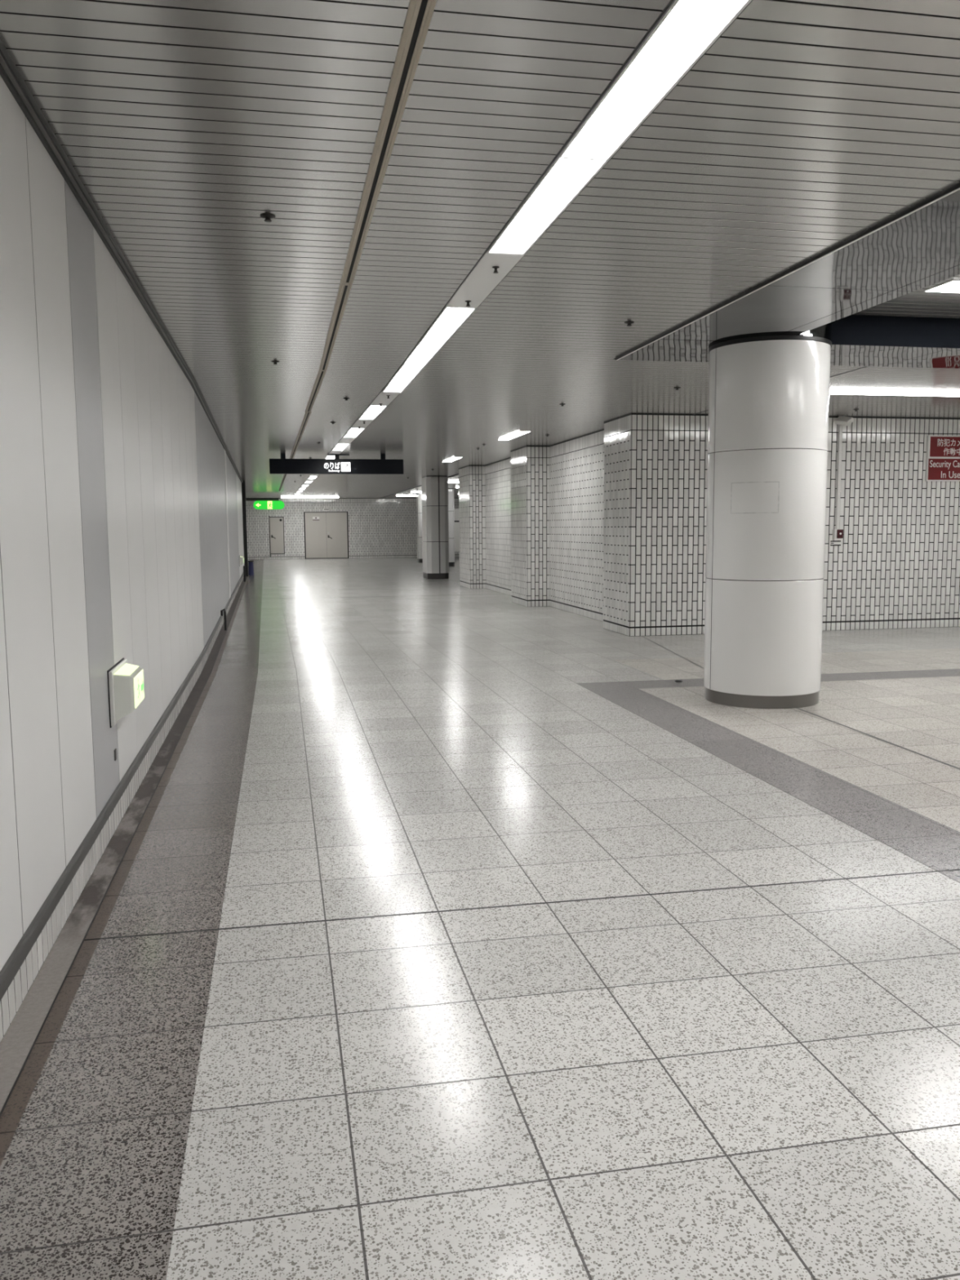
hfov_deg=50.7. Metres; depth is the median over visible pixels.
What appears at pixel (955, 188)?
trim
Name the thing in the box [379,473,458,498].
trim
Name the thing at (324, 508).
plate
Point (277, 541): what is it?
door
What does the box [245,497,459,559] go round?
wall
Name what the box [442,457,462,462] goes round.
recessed light
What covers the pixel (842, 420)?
junction box
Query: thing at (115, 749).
wall plate
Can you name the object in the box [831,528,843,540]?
button
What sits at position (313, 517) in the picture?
notice
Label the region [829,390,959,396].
recessed light
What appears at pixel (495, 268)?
sprinkler head
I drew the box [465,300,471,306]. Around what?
sprinkler head
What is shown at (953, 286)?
recessed light
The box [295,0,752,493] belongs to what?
trim
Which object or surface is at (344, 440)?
cover plate
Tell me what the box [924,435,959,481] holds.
sign
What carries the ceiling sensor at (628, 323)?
attached to the ceiling
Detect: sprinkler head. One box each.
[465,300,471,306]
[492,266,499,273]
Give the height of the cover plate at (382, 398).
0.033 m
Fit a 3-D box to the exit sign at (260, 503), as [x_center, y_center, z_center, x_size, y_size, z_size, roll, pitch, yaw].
[-8.521,-5.362,39.820,1.635,0.450,0.127,-2,6,-11]
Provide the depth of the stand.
43.58 m
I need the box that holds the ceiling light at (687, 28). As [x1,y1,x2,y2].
[557,0,751,161]
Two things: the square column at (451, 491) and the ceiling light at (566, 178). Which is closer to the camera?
the ceiling light at (566, 178)
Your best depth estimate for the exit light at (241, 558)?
24.41 m
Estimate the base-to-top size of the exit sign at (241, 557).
0.210 m
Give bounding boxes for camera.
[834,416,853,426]
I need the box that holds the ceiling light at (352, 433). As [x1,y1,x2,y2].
[342,427,364,438]
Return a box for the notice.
[312,516,319,519]
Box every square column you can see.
[416,493,422,562]
[421,475,448,578]
[448,488,454,566]
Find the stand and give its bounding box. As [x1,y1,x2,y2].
[453,508,459,552]
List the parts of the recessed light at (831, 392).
frame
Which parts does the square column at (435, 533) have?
column panel, column panel, column panel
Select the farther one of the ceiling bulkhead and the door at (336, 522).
the door at (336, 522)
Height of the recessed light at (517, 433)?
0.012 m
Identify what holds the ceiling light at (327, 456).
attached to the ceiling
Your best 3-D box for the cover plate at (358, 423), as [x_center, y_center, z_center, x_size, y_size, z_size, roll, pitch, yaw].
[-1.581,-2.899,13.528,0.202,0.033,1.122,-2,6,-12]
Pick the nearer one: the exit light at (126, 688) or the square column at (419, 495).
the exit light at (126, 688)
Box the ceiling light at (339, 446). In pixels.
[332,444,349,450]
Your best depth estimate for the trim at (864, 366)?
9.31 m
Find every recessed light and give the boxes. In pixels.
[280,497,338,497]
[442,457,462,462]
[497,431,530,439]
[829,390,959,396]
[924,280,959,293]
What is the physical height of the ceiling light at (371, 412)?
0.094 m
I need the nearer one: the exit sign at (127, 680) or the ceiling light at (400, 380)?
the exit sign at (127, 680)
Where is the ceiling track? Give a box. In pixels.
[340,0,436,284]
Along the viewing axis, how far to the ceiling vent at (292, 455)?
19.10 m
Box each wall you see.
[0,75,244,971]
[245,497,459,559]
[458,414,959,636]
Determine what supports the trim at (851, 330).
attached to the ceiling
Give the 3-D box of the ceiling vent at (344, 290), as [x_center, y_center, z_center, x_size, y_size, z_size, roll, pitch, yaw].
[-1.071,-2.201,7.333,0.067,0.018,3.226,-2,6,-11]
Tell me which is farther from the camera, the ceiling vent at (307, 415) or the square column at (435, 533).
the square column at (435, 533)
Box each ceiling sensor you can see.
[260,213,275,222]
[271,360,279,364]
[624,321,634,326]
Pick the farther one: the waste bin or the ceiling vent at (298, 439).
the waste bin
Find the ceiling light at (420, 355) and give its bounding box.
[396,345,442,373]
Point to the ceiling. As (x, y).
(806, 126)
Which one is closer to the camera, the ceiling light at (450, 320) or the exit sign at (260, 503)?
the ceiling light at (450, 320)
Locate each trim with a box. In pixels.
[0,39,242,483]
[0,572,243,1001]
[0,577,247,1117]
[241,481,248,576]
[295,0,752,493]
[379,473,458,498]
[458,413,959,469]
[615,182,959,359]
[641,635,959,769]
[693,366,866,414]
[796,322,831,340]
[831,314,959,348]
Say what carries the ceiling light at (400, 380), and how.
attached to the ceiling
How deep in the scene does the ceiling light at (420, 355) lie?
8.62 m
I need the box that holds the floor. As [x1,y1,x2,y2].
[0,556,959,1279]
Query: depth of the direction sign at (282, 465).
18.90 m
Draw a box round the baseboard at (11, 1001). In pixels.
[0,575,243,1042]
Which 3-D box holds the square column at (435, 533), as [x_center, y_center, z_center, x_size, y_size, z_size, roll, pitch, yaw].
[-1.234,-3.089,27.868,0.600,2.765,1.100,-2,6,-11]
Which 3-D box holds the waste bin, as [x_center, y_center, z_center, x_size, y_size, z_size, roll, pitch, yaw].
[-6.914,-2.184,30.586,0.176,0.450,0.176,-2,6,-11]
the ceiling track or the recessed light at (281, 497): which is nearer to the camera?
the ceiling track
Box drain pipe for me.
[220,608,226,630]
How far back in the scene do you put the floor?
3.14 m
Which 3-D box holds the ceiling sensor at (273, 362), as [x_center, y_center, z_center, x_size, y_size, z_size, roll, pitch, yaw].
[-1.702,-2.304,8.421,0.068,0.024,0.068,-2,6,-11]
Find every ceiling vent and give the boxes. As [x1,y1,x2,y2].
[289,452,295,458]
[292,435,302,452]
[297,411,311,436]
[305,370,326,412]
[319,284,351,371]
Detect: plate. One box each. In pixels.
[114,748,116,760]
[323,507,329,511]
[328,450,342,453]
[337,437,355,444]
[351,419,373,428]
[369,391,399,405]
[444,252,523,308]
[830,540,840,546]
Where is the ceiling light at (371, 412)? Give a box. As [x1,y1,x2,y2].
[358,405,386,420]
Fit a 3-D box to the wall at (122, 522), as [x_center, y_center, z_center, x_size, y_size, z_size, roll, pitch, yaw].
[-3.264,-1.375,11.764,0.253,2.627,36.700,-2,6,-11]
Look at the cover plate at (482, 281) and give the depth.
5.68 m
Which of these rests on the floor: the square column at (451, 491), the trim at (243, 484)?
the square column at (451, 491)
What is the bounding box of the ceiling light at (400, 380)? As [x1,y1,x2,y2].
[382,372,418,392]
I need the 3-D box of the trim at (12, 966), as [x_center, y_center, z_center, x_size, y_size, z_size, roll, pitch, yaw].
[-3.196,-0.095,11.969,0.154,0.057,36.601,-2,6,-11]
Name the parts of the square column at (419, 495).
column panel, column panel, column panel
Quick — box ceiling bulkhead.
[618,189,959,368]
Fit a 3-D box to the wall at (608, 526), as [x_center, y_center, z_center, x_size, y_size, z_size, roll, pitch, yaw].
[4.756,-2.180,19.194,8.410,2.787,11.827,-2,6,-11]
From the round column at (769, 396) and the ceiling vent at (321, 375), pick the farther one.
the ceiling vent at (321, 375)
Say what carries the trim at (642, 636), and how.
on the floor
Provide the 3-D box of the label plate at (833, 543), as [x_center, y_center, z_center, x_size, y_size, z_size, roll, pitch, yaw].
[4.633,-1.262,13.201,0.146,0.064,0.013,-2,6,-11]
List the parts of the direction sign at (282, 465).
post, mounting plate, arrow panel, post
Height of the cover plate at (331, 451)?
0.033 m
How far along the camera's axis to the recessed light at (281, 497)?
44.23 m
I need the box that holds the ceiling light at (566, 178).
[486,156,607,255]
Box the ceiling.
[0,0,959,497]
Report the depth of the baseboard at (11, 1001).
3.82 m
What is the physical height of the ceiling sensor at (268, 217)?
0.024 m
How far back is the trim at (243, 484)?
29.65 m
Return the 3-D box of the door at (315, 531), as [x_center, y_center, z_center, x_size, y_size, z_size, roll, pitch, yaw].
[-7.072,-4.825,46.659,1.980,2.150,0.060,-2,6,-11]
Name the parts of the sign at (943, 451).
red panel, red panel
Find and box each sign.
[113,666,142,720]
[240,556,243,565]
[245,497,284,509]
[269,453,403,474]
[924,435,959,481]
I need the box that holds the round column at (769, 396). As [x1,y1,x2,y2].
[703,335,831,708]
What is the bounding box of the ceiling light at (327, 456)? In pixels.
[324,455,334,458]
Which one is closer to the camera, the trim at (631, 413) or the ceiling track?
the ceiling track
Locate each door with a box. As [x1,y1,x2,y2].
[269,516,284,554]
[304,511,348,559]
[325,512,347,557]
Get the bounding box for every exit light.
[106,657,144,728]
[239,555,244,566]
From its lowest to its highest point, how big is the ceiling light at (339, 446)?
0.094 m
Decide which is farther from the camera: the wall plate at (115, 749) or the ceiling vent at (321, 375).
the ceiling vent at (321, 375)
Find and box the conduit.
[835,424,842,528]
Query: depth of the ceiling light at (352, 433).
15.27 m
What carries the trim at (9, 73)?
attached to the wall at (122, 522)
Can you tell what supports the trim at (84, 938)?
on the floor
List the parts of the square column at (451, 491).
column panel, column panel, column panel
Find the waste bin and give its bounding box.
[248,560,253,575]
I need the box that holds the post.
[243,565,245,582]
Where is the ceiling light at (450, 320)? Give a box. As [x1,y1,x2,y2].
[417,307,475,346]
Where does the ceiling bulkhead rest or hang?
attached to the ceiling
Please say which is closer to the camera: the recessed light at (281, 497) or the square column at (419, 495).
the square column at (419, 495)

